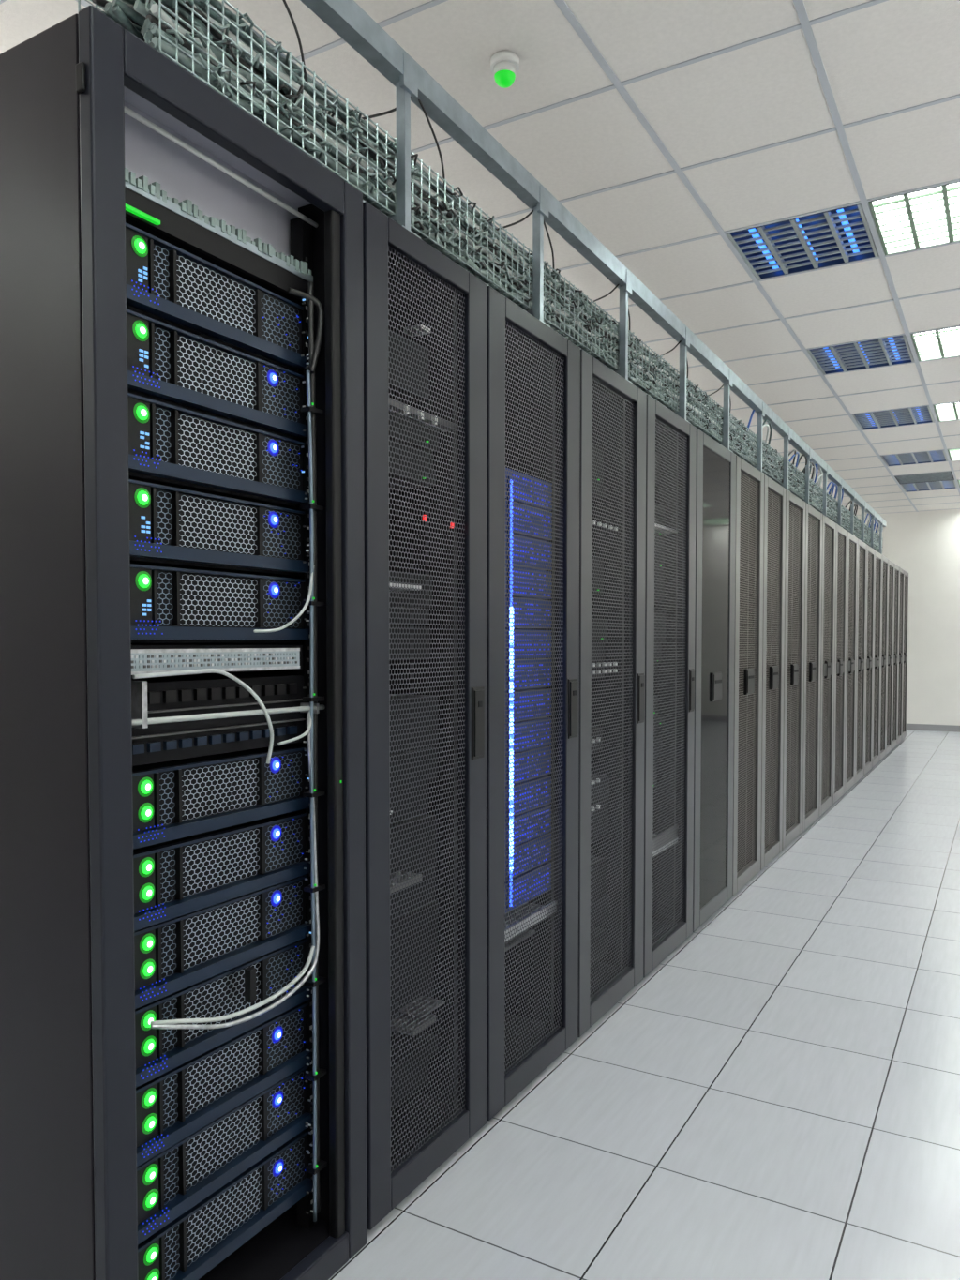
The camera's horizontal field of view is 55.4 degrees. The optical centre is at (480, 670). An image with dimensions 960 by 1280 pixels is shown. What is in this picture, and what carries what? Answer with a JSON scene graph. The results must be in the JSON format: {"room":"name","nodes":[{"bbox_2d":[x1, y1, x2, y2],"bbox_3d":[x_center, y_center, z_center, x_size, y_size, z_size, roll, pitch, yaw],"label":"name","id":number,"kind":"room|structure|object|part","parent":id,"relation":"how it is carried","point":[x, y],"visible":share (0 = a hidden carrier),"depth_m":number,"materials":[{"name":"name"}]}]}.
{"room":"server room","nodes":[
{"label":"server room","id":0,"kind":"room"},
{"bbox_2d":[0,0,959,515],"bbox_3d":[2.245,-2.134,5.511,6.602,0.204,17.100,1,2,30],"label":"ceiling","id":1,"kind":"structure","parent":0,"point":[668,129],"depth_m":3.41,"materials":[{"name":"tile"}]},
{"bbox_2d":[490,50,519,88],"bbox_3d":[0.079,-1.910,2.922,0.092,0.082,0.092,1,2,30],"label":"smoke detector","id":2,"kind":"object","parent":1,"relation":"attached to","point":[504,65],"visible":1,"depth_m":2.90,"materials":[{"name":"white plastic"}]},
{"bbox_2d":[726,203,878,280],"bbox_3d":[1.524,-2.054,4.289,0.570,0.121,0.610,1,2,30],"label":"ceiling light","id":3,"kind":"object","parent":1,"relation":"attached to","point":[840,235],"visible":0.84,"depth_m":4.35,"materials":[{"name":"blue metal"}]},
{"bbox_2d":[807,334,914,374],"bbox_3d":[2.486,-2.107,5.950,0.570,0.121,0.610,1,2,30],"label":"ceiling light","id":4,"kind":"object","parent":1,"relation":"attached to","point":[894,350],"visible":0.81,"depth_m":6.00,"materials":[{"name":"blue"}]},
{"bbox_2d":[852,406,934,429],"bbox_3d":[3.447,-2.159,7.612,0.570,0.121,0.610,1,2,30],"label":"ceiling light","id":5,"kind":"object","parent":1,"relation":"attached to","point":[917,414],"visible":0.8,"depth_m":7.64,"materials":[{"name":"blue"}]},
{"bbox_2d":[868,181,959,255],"bbox_3d":[2.043,-2.045,3.989,0.570,0.121,0.610,1,2,30],"label":"recessed light","id":6,"kind":"object","parent":1,"relation":"in","point":[926,218],"visible":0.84,"depth_m":4.10,"materials":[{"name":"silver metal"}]},
{"bbox_2d":[880,450,948,466],"bbox_3d":[4.408,-2.211,9.273,0.570,0.121,0.610,1,2,30],"label":"ceiling light","id":7,"kind":"object","parent":1,"relation":"attached to","point":[941,455],"visible":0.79,"depth_m":9.29,"materials":[{"name":"blue"}]},
{"bbox_2d":[894,471,954,483],"bbox_3d":[5.049,-2.246,10.380,0.570,0.120,0.610,1,2,30],"label":"ceiling air vent","id":8,"kind":"object","parent":1,"relation":"attached to","point":[944,475],"depth_m":10.39,"materials":[{"name":"grey metal"}]},
{"bbox_2d":[901,480,957,492],"bbox_3d":[5.370,-2.263,10.934,0.570,0.121,0.610,1,2,30],"label":"ceiling light","id":9,"kind":"object","parent":1,"relation":"attached to","point":[941,485],"visible":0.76,"depth_m":10.95,"materials":[{"name":"blue"}]},
{"bbox_2d":[910,326,959,361],"bbox_3d":[3.005,-2.097,5.650,0.570,0.121,0.610,1,2,30],"label":"recessed light","id":10,"kind":"object","parent":1,"relation":"in","point":[941,343],"visible":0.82,"depth_m":5.79,"materials":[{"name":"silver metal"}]},
{"bbox_2d":[933,402,959,421],"bbox_3d":[3.966,-2.149,7.311,0.570,0.121,0.610,1,2,30],"label":"recessed light","id":11,"kind":"object","parent":1,"relation":"in","point":[947,412],"visible":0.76,"depth_m":7.44,"materials":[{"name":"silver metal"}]},
{"bbox_2d":[948,448,959,460],"bbox_3d":[4.928,-2.201,8.972,0.570,0.121,0.610,1,2,30],"label":"recessed light","id":12,"kind":"object","parent":1,"relation":"in","point":[955,454],"visible":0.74,"depth_m":9.10,"materials":[{"name":"silver metal"}]},
{"bbox_2d":[328,729,959,1279],"bbox_3d":[2.244,1.142,5.614,6.600,0.100,17.100,1,2,30],"label":"floor","id":13,"kind":"structure","parent":0,"point":[777,1097],"depth_m":2.50,"materials":[{"name":"tile"}]},
{"bbox_2d":[0,5,367,1279],"bbox_3d":[-0.831,0.119,1.864,1.000,2.180,0.645,1,2,30],"label":"rack","id":14,"kind":"object","parent":13,"relation":"on","point":[101,131],"visible":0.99,"depth_m":1.43,"materials":[{"name":"black metal"}]},
{"bbox_3d":[-0.998,0.128,1.608,0.967,2.180,0.018,1,2,30],"label":"panel","id":15,"kind":"part","parent":14,"relation":"part of","materials":[{"name":"black paint"}]},
{"bbox_2d":[125,222,307,373],"bbox_3d":[-0.774,-0.662,1.809,0.728,0.128,0.460,1,2,30],"label":"server","id":16,"kind":"object","parent":14,"relation":"in","point":[167,283],"visible":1,"depth_m":1.62,"materials":[{"name":"black metal"}]},
{"bbox_2d":[131,644,302,676],"bbox_3d":[-0.680,-0.025,1.768,0.552,0.050,0.470,1,2,30],"label":"switch","id":17,"kind":"object","parent":14,"relation":"in","point":[145,658],"visible":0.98,"depth_m":1.61,"materials":[{"name":"grey metal"}]},
{"bbox_2d":[126,308,307,440],"bbox_3d":[-0.774,-0.526,1.813,0.728,0.128,0.460,1,2,30],"label":"server","id":18,"kind":"object","parent":14,"relation":"in","point":[168,364],"visible":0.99,"depth_m":1.63,"materials":[{"name":"black metal"}]},
{"bbox_2d":[127,392,308,508],"bbox_3d":[-0.774,-0.393,1.817,0.728,0.128,0.460,1,2,30],"label":"server","id":19,"kind":"object","parent":14,"relation":"in","point":[170,445],"visible":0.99,"depth_m":1.64,"materials":[{"name":"black metal"}]},
{"bbox_2d":[128,479,308,576],"bbox_3d":[-0.774,-0.255,1.821,0.728,0.128,0.460,1,2,30],"label":"server","id":20,"kind":"object","parent":14,"relation":"in","point":[170,526],"visible":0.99,"depth_m":1.64,"materials":[{"name":"black metal"}]},
{"bbox_3d":[-0.685,-0.777,1.759,0.528,0.074,0.500,1,2,30],"label":"brush strip panel","id":21,"kind":"part","parent":14,"relation":"part of","materials":[{"name":"black metal"}]},
{"bbox_2d":[129,563,309,643],"bbox_3d":[-0.774,-0.119,1.826,0.728,0.128,0.460,1,2,30],"label":"server","id":22,"kind":"object","parent":14,"relation":"in","point":[169,605],"visible":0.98,"depth_m":1.64,"materials":[{"name":"black metal"}]},
{"bbox_2d":[132,745,310,849],"bbox_3d":[-0.774,0.220,1.836,0.728,0.128,0.460,1,2,30],"label":"server","id":23,"kind":"object","parent":14,"relation":"in","point":[176,799],"visible":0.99,"depth_m":1.65,"materials":[{"name":"black metal"}]},
{"bbox_3d":[-0.476,-0.900,1.615,0.009,0.011,0.573,1,2,30],"label":"roof rod","id":24,"kind":"part","parent":14,"relation":"part of","materials":[{"name":"white plastic"}]},
{"bbox_2d":[133,811,310,931],"bbox_3d":[-0.774,0.354,1.841,0.728,0.128,0.460,1,2,30],"label":"server","id":25,"kind":"object","parent":14,"relation":"in","point":[176,878],"visible":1,"depth_m":1.66,"materials":[{"name":"black metal"}]},
{"bbox_2d":[134,874,310,1008],"bbox_3d":[-0.774,0.482,1.845,0.728,0.128,0.460,1,2,30],"label":"server","id":26,"kind":"object","parent":14,"relation":"in","point":[174,955],"visible":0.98,"depth_m":1.66,"materials":[{"name":"black metal"}]},
{"bbox_2d":[135,937,311,1087],"bbox_3d":[-0.774,0.612,1.849,0.728,0.128,0.460,1,2,30],"label":"server","id":27,"kind":"object","parent":14,"relation":"in","point":[158,1051],"visible":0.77,"depth_m":1.65,"materials":[{"name":"black metal"}]},
{"bbox_2d":[135,1001,311,1167],"bbox_3d":[-0.774,0.744,1.853,0.728,0.128,0.460,1,2,30],"label":"server","id":28,"kind":"object","parent":14,"relation":"in","point":[178,1103],"visible":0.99,"depth_m":1.67,"materials":[{"name":"black metal"}]},
{"bbox_2d":[136,1065,312,1244],"bbox_3d":[-0.774,0.874,1.857,0.728,0.128,0.460,1,2,30],"label":"server","id":29,"kind":"object","parent":14,"relation":"in","point":[174,1181],"visible":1,"depth_m":1.67,"materials":[{"name":"black metal"}]},
{"bbox_2d":[137,1129,312,1279],"bbox_3d":[-0.774,1.011,1.861,0.728,0.128,0.460,1,2,30],"label":"server","id":30,"kind":"object","parent":14,"relation":"in","point":[189,1246],"visible":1,"depth_m":1.70,"materials":[{"name":"black metal"}]},
{"bbox_2d":[131,673,325,766],"bbox_3d":[-0.679,0.077,1.771,0.555,0.140,0.500,1,2,30],"label":"panel","id":31,"kind":"object","parent":14,"relation":"in","point":[174,717],"visible":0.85,"depth_m":1.64,"materials":[{"name":"black"}]},
{"bbox_3d":[-0.838,0.119,1.881,0.970,2.180,0.615,1,2,30],"label":"frame","id":32,"kind":"part","parent":14,"relation":"part of","materials":[{"name":"black metal"}]},
{"bbox_2d":[362,201,486,1230],"bbox_3d":[-0.535,0.104,2.365,1.009,2.180,0.500,1,2,30],"label":"rack","id":33,"kind":"object","parent":13,"relation":"on","point":[425,314],"visible":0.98,"depth_m":2.21,"materials":[{"name":"black metal"}]},
{"bbox_3d":[-0.120,0.100,2.117,0.001,2.031,0.345,1,2,30],"label":"perforated door panel","id":34,"kind":"part","parent":33,"relation":"part of","materials":[{"name":"black metal"}]},
{"bbox_3d":[-0.008,0.131,2.293,0.023,0.180,0.059,1,2,30],"label":"swing handle","id":35,"kind":"part","parent":33,"relation":"part of","materials":[{"name":"black plastic"}]},
{"bbox_2d":[77,0,886,554],"bbox_3d":[1.853,-1.294,5.797,0.284,0.398,9.842,1,2,30],"label":"cable tray","id":36,"kind":"object","parent":33,"relation":"on","point":[213,43],"visible":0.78,"depth_m":2.27,"materials":[{"name":"metal"}]},
{"bbox_2d":[486,286,580,1120],"bbox_3d":[-0.263,0.089,2.836,1.009,2.180,0.568,1,2,30],"label":"rack","id":37,"kind":"object","parent":13,"relation":"on","point":[534,371],"visible":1,"depth_m":2.65,"materials":[{"name":"black metal"}]},
{"bbox_3d":[0.154,0.085,2.590,0.001,2.031,0.399,1,2,30],"label":"perforated door panel","id":38,"kind":"part","parent":37,"relation":"part of","materials":[{"name":"black metal"}]},
{"bbox_3d":[0.280,0.115,2.791,0.023,0.180,0.064,1,2,30],"label":"swing handle","id":39,"kind":"part","parent":37,"relation":"part of","materials":[{"name":"black plastic"}]},
{"bbox_2d":[577,348,647,1038],"bbox_3d":[0.030,0.073,3.342,1.009,2.180,0.582,1,2,30],"label":"rack","id":40,"kind":"object","parent":13,"relation":"on","point":[611,730],"visible":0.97,"depth_m":3.25,"materials":[{"name":"black metal"}]},
{"bbox_3d":[0.447,0.069,3.096,0.001,2.031,0.413,1,2,30],"label":"perforated door panel","id":41,"kind":"part","parent":40,"relation":"part of","materials":[{"name":"black metal"}]},
{"bbox_3d":[0.577,0.099,3.303,0.023,0.180,0.064,1,2,30],"label":"swing handle","id":42,"kind":"part","parent":40,"relation":"part of","materials":[{"name":"black plastic"}]},
{"bbox_2d":[643,393,696,978],"bbox_3d":[0.332,0.057,3.863,1.009,2.180,0.603,1,2,30],"label":"rack","id":43,"kind":"object","parent":13,"relation":"on","point":[670,440],"visible":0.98,"depth_m":3.77,"materials":[{"name":"black metal"}]},
{"bbox_3d":[0.748,0.053,3.618,0.001,2.031,0.434,1,2,30],"label":"perforated door panel","id":44,"kind":"part","parent":43,"relation":"part of","materials":[{"name":"black metal"}]},
{"bbox_3d":[0.884,0.083,3.834,0.023,0.180,0.064,1,2,30],"label":"swing handle","id":45,"kind":"part","parent":43,"relation":"part of","materials":[{"name":"black plastic"}]},
{"bbox_2d":[692,428,736,932],"bbox_3d":[0.646,0.040,4.406,1.009,2.180,0.633,1,2,30],"label":"rack","id":46,"kind":"object","parent":13,"relation":"on","point":[715,504],"visible":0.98,"depth_m":4.13,"materials":[{"name":"black"}]},
{"bbox_3d":[1.068,0.032,4.157,0.004,2.019,0.451,1,2,30],"label":"glass pane","id":47,"kind":"part","parent":46,"relation":"part of","materials":[{"name":"black"}]},
{"bbox_3d":[1.078,0.072,4.169,0.023,0.130,0.150,1,2,30],"label":"swing handle","id":48,"kind":"part","parent":46,"relation":"part of","materials":[{"name":"black plastic"}]},
{"bbox_2d":[732,454,764,896],"bbox_3d":[0.953,0.023,4.937,1.009,2.180,0.574,1,2,30],"label":"rack","id":49,"kind":"object","parent":13,"relation":"on","point":[749,538],"visible":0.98,"depth_m":4.85,"materials":[{"name":"black metal"}]},
{"bbox_3d":[1.372,0.019,4.695,0.001,2.031,0.427,1,2,30],"label":"perforated door panel","id":50,"kind":"part","parent":49,"relation":"part of","materials":[{"name":"grey metal"}]},
{"bbox_3d":[1.385,0.055,4.700,0.023,0.130,0.150,1,2,30],"label":"swing handle","id":51,"kind":"part","parent":49,"relation":"part of","materials":[{"name":"black plastic"}]},
{"bbox_2d":[760,474,786,870],"bbox_3d":[1.238,0.007,5.429,1.009,2.180,0.544,1,2,30],"label":"rack","id":52,"kind":"object","parent":13,"relation":"on","point":[775,493],"visible":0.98,"depth_m":5.33,"materials":[{"name":"black metal"}]},
{"bbox_3d":[1.657,0.004,5.187,0.001,2.031,0.397,1,2,30],"label":"perforated door panel","id":53,"kind":"part","parent":52,"relation":"part of","materials":[{"name":"grey metal"}]},
{"bbox_3d":[1.670,0.040,5.192,0.023,0.130,0.150,1,2,30],"label":"swing handle","id":54,"kind":"part","parent":52,"relation":"part of","materials":[{"name":"black plastic"}]},
{"bbox_2d":[782,489,805,850],"bbox_3d":[1.527,-0.008,5.929,1.009,2.180,0.591,1,2,30],"label":"rack","id":55,"kind":"object","parent":13,"relation":"on","point":[795,507],"visible":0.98,"depth_m":5.86,"materials":[{"name":"black metal"}]},
{"bbox_3d":[1.946,-0.012,5.687,0.001,2.031,0.444,1,2,30],"label":"perforated door panel","id":56,"kind":"part","parent":55,"relation":"part of","materials":[{"name":"grey metal"}]},
{"bbox_3d":[1.959,0.024,5.692,0.023,0.130,0.150,1,2,30],"label":"swing handle","id":57,"kind":"part","parent":55,"relation":"part of","materials":[{"name":"black plastic"}]},
{"bbox_2d":[802,502,822,831],"bbox_3d":[1.832,-0.025,6.455,1.009,2.180,0.605,1,2,30],"label":"rack","id":58,"kind":"object","parent":13,"relation":"on","point":[813,586],"visible":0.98,"depth_m":6.39,"materials":[{"name":"black metal"}]},
{"bbox_3d":[2.251,-0.029,6.213,0.001,2.031,0.459,1,2,30],"label":"perforated door panel","id":59,"kind":"part","parent":58,"relation":"part of","materials":[{"name":"grey metal"}]},
{"bbox_3d":[2.264,0.008,6.218,0.023,0.130,0.150,1,2,30],"label":"swing handle","id":60,"kind":"part","parent":58,"relation":"part of","materials":[{"name":"black plastic"}]},
{"bbox_2d":[819,513,836,815],"bbox_3d":[2.131,-0.041,6.972,1.009,2.180,0.570,1,2,30],"label":"rack","id":61,"kind":"object","parent":13,"relation":"on","point":[829,527],"visible":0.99,"depth_m":6.88,"materials":[{"name":"black metal"}]},
{"bbox_3d":[2.550,-0.045,6.730,0.001,2.031,0.423,1,2,30],"label":"perforated door panel","id":62,"kind":"part","parent":61,"relation":"part of","materials":[{"name":"grey metal"}]},
{"bbox_3d":[2.555,-0.008,6.727,0.029,0.130,0.410,1,2,30],"label":"swing handle","id":63,"kind":"part","parent":61,"relation":"part of","materials":[{"name":"black plastic"}]},
{"bbox_2d":[832,524,847,804],"bbox_3d":[2.421,-0.057,7.474,1.009,2.180,0.570,1,2,30],"label":"rack","id":64,"kind":"object","parent":13,"relation":"on","point":[841,549],"visible":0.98,"depth_m":7.39,"materials":[{"name":"black metal"}]},
{"bbox_3d":[2.840,-0.061,7.232,0.001,2.031,0.423,1,2,30],"label":"perforated door panel","id":65,"kind":"part","parent":64,"relation":"part of","materials":[{"name":"black metal"}]},
{"bbox_3d":[2.846,-0.024,7.229,0.029,0.130,0.410,1,2,30],"label":"swing handle","id":66,"kind":"part","parent":64,"relation":"part of","materials":[{"name":"black plastic"}]},
{"bbox_2d":[844,531,858,793],"bbox_3d":[2.712,-0.073,7.975,1.009,2.180,0.570,1,2,30],"label":"rack","id":67,"kind":"object","parent":13,"relation":"on","point":[852,541],"visible":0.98,"depth_m":7.89,"materials":[{"name":"black metal"}]},
{"bbox_3d":[3.131,-0.077,7.734,0.001,2.031,0.423,1,2,30],"label":"perforated door panel","id":68,"kind":"part","parent":67,"relation":"part of","materials":[{"name":"black metal"}]},
{"bbox_3d":[3.136,-0.040,7.731,0.029,0.130,0.410,1,2,30],"label":"swing handle","id":69,"kind":"part","parent":67,"relation":"part of","materials":[{"name":"black plastic"}]},
{"bbox_2d":[855,538,867,783],"bbox_3d":[3.002,-0.088,8.477,1.009,2.180,0.570,1,2,30],"label":"rack","id":70,"kind":"object","parent":13,"relation":"on","point":[862,546],"visible":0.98,"depth_m":8.39,"materials":[{"name":"black metal"}]},
{"bbox_3d":[3.421,-0.092,8.235,0.001,2.031,0.423,1,2,30],"label":"perforated door panel","id":71,"kind":"part","parent":70,"relation":"part of","materials":[{"name":"black metal"}]},
{"bbox_3d":[3.426,-0.056,8.233,0.029,0.130,0.410,1,2,30],"label":"swing handle","id":72,"kind":"part","parent":70,"relation":"part of","materials":[{"name":"black plastic"}]},
{"bbox_2d":[863,544,874,775],"bbox_3d":[3.293,-0.104,8.979,1.009,2.180,0.570,1,2,30],"label":"rack","id":73,"kind":"object","parent":13,"relation":"on","point":[870,563],"visible":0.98,"depth_m":8.89,"materials":[{"name":"black metal"}]},
{"bbox_3d":[3.712,-0.108,8.737,0.001,2.031,0.423,1,2,30],"label":"perforated door panel","id":74,"kind":"part","parent":73,"relation":"part of","materials":[{"name":"black metal"}]},
{"bbox_3d":[3.717,-0.071,8.735,0.029,0.130,0.410,1,2,30],"label":"swing handle","id":75,"kind":"part","parent":73,"relation":"part of","materials":[{"name":"black plastic"}]},
{"bbox_2d":[872,550,882,767],"bbox_3d":[3.583,-0.120,9.481,1.009,2.180,0.570,1,2,30],"label":"rack","id":76,"kind":"object","parent":13,"relation":"on","point":[878,556],"visible":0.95,"depth_m":9.40,"materials":[{"name":"black metal"}]},
{"bbox_3d":[4.002,-0.124,9.239,0.001,2.031,0.423,1,2,30],"label":"perforated door panel","id":77,"kind":"part","parent":76,"relation":"part of","materials":[{"name":"black metal"}]},
{"bbox_3d":[4.007,-0.087,9.236,0.029,0.130,0.410,1,2,30],"label":"swing handle","id":78,"kind":"part","parent":76,"relation":"part of","materials":[{"name":"black plastic"}]},
{"bbox_2d":[879,555,888,760],"bbox_3d":[3.874,-0.136,9.983,1.009,2.180,0.570,1,2,30],"label":"rack","id":79,"kind":"object","parent":13,"relation":"on","point":[885,562],"visible":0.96,"depth_m":9.90,"materials":[{"name":"black metal"}]},
{"bbox_3d":[4.292,-0.140,9.741,0.001,2.031,0.423,1,2,30],"label":"perforated door panel","id":80,"kind":"part","parent":79,"relation":"part of","materials":[{"name":"black metal"}]},
{"bbox_3d":[4.298,-0.103,9.738,0.029,0.130,0.410,1,2,30],"label":"swing handle","id":81,"kind":"part","parent":79,"relation":"part of","materials":[{"name":"black plastic"}]},
{"bbox_2d":[886,559,894,754],"bbox_3d":[4.164,-0.151,10.484,1.009,2.180,0.570,1,2,30],"label":"rack","id":82,"kind":"object","parent":13,"relation":"on","point":[891,573],"visible":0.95,"depth_m":10.40,"materials":[{"name":"black metal"}]},
{"bbox_3d":[4.583,-0.155,10.242,0.001,2.031,0.423,1,2,30],"label":"perforated door panel","id":83,"kind":"part","parent":82,"relation":"part of","materials":[{"name":"black metal"}]},
{"bbox_3d":[4.588,-0.119,10.240,0.029,0.130,0.410,1,2,30],"label":"swing handle","id":84,"kind":"part","parent":82,"relation":"part of","materials":[{"name":"black plastic"}]},
{"bbox_2d":[891,563,899,749],"bbox_3d":[4.455,-0.167,10.986,1.009,2.180,0.570,1,2,30],"label":"rack","id":85,"kind":"object","parent":13,"relation":"on","point":[896,567],"visible":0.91,"depth_m":10.90,"materials":[{"name":"black metal"}]},
{"bbox_3d":[4.873,-0.171,10.744,0.001,2.031,0.423,1,2,30],"label":"perforated door panel","id":86,"kind":"part","parent":85,"relation":"part of","materials":[{"name":"black metal"}]},
{"bbox_3d":[4.879,-0.135,10.742,0.029,0.130,0.410,1,2,30],"label":"swing handle","id":87,"kind":"part","parent":85,"relation":"part of","materials":[{"name":"black plastic"}]},
{"bbox_2d":[897,566,904,744],"bbox_3d":[4.745,-0.183,11.488,1.009,2.180,0.570,1,2,30],"label":"rack","id":88,"kind":"object","parent":13,"relation":"on","point":[901,571],"visible":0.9,"depth_m":11.40,"materials":[{"name":"black metal"}]},
{"bbox_3d":[5.164,-0.187,11.246,0.001,2.031,0.423,1,2,30],"label":"perforated door panel","id":89,"kind":"part","parent":88,"relation":"part of","materials":[{"name":"black metal"}]},
{"bbox_3d":[5.169,-0.150,11.243,0.029,0.130,0.410,1,2,30],"label":"swing handle","id":90,"kind":"part","parent":88,"relation":"part of","materials":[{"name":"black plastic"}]},
{"bbox_2d":[902,571,908,739],"bbox_3d":[5.035,-0.199,11.990,1.009,2.180,0.570,1,2,30],"label":"rack","id":91,"kind":"object","parent":13,"relation":"on","point":[906,577],"visible":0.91,"depth_m":11.91,"materials":[{"name":"black metal"}]},
{"bbox_3d":[5.454,-0.203,11.748,0.001,2.031,0.423,1,2,30],"label":"perforated door panel","id":92,"kind":"part","parent":91,"relation":"part of","materials":[{"name":"black metal"}]},
{"bbox_3d":[5.460,-0.166,11.745,0.029,0.130,0.410,1,2,30],"label":"swing handle","id":93,"kind":"part","parent":91,"relation":"part of","materials":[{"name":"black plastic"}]},
{"bbox_2d":[857,509,959,725],"bbox_3d":[6.550,-0.806,13.001,6.800,3.330,0.100,1,2,30],"label":"wall","id":94,"kind":"structure","parent":0,"point":[926,545],"depth_m":13.02,"materials":[{"name":"white paint"}]},
{"bbox_2d":[906,722,959,732],"bbox_3d":[6.522,0.815,13.004,6.600,0.090,0.012,1,2,30],"label":"baseboard","id":95,"kind":"structure","parent":94,"relation":"attached to","point":[916,727],"depth_m":13.03,"materials":[{"name":"grey"}]}
]}

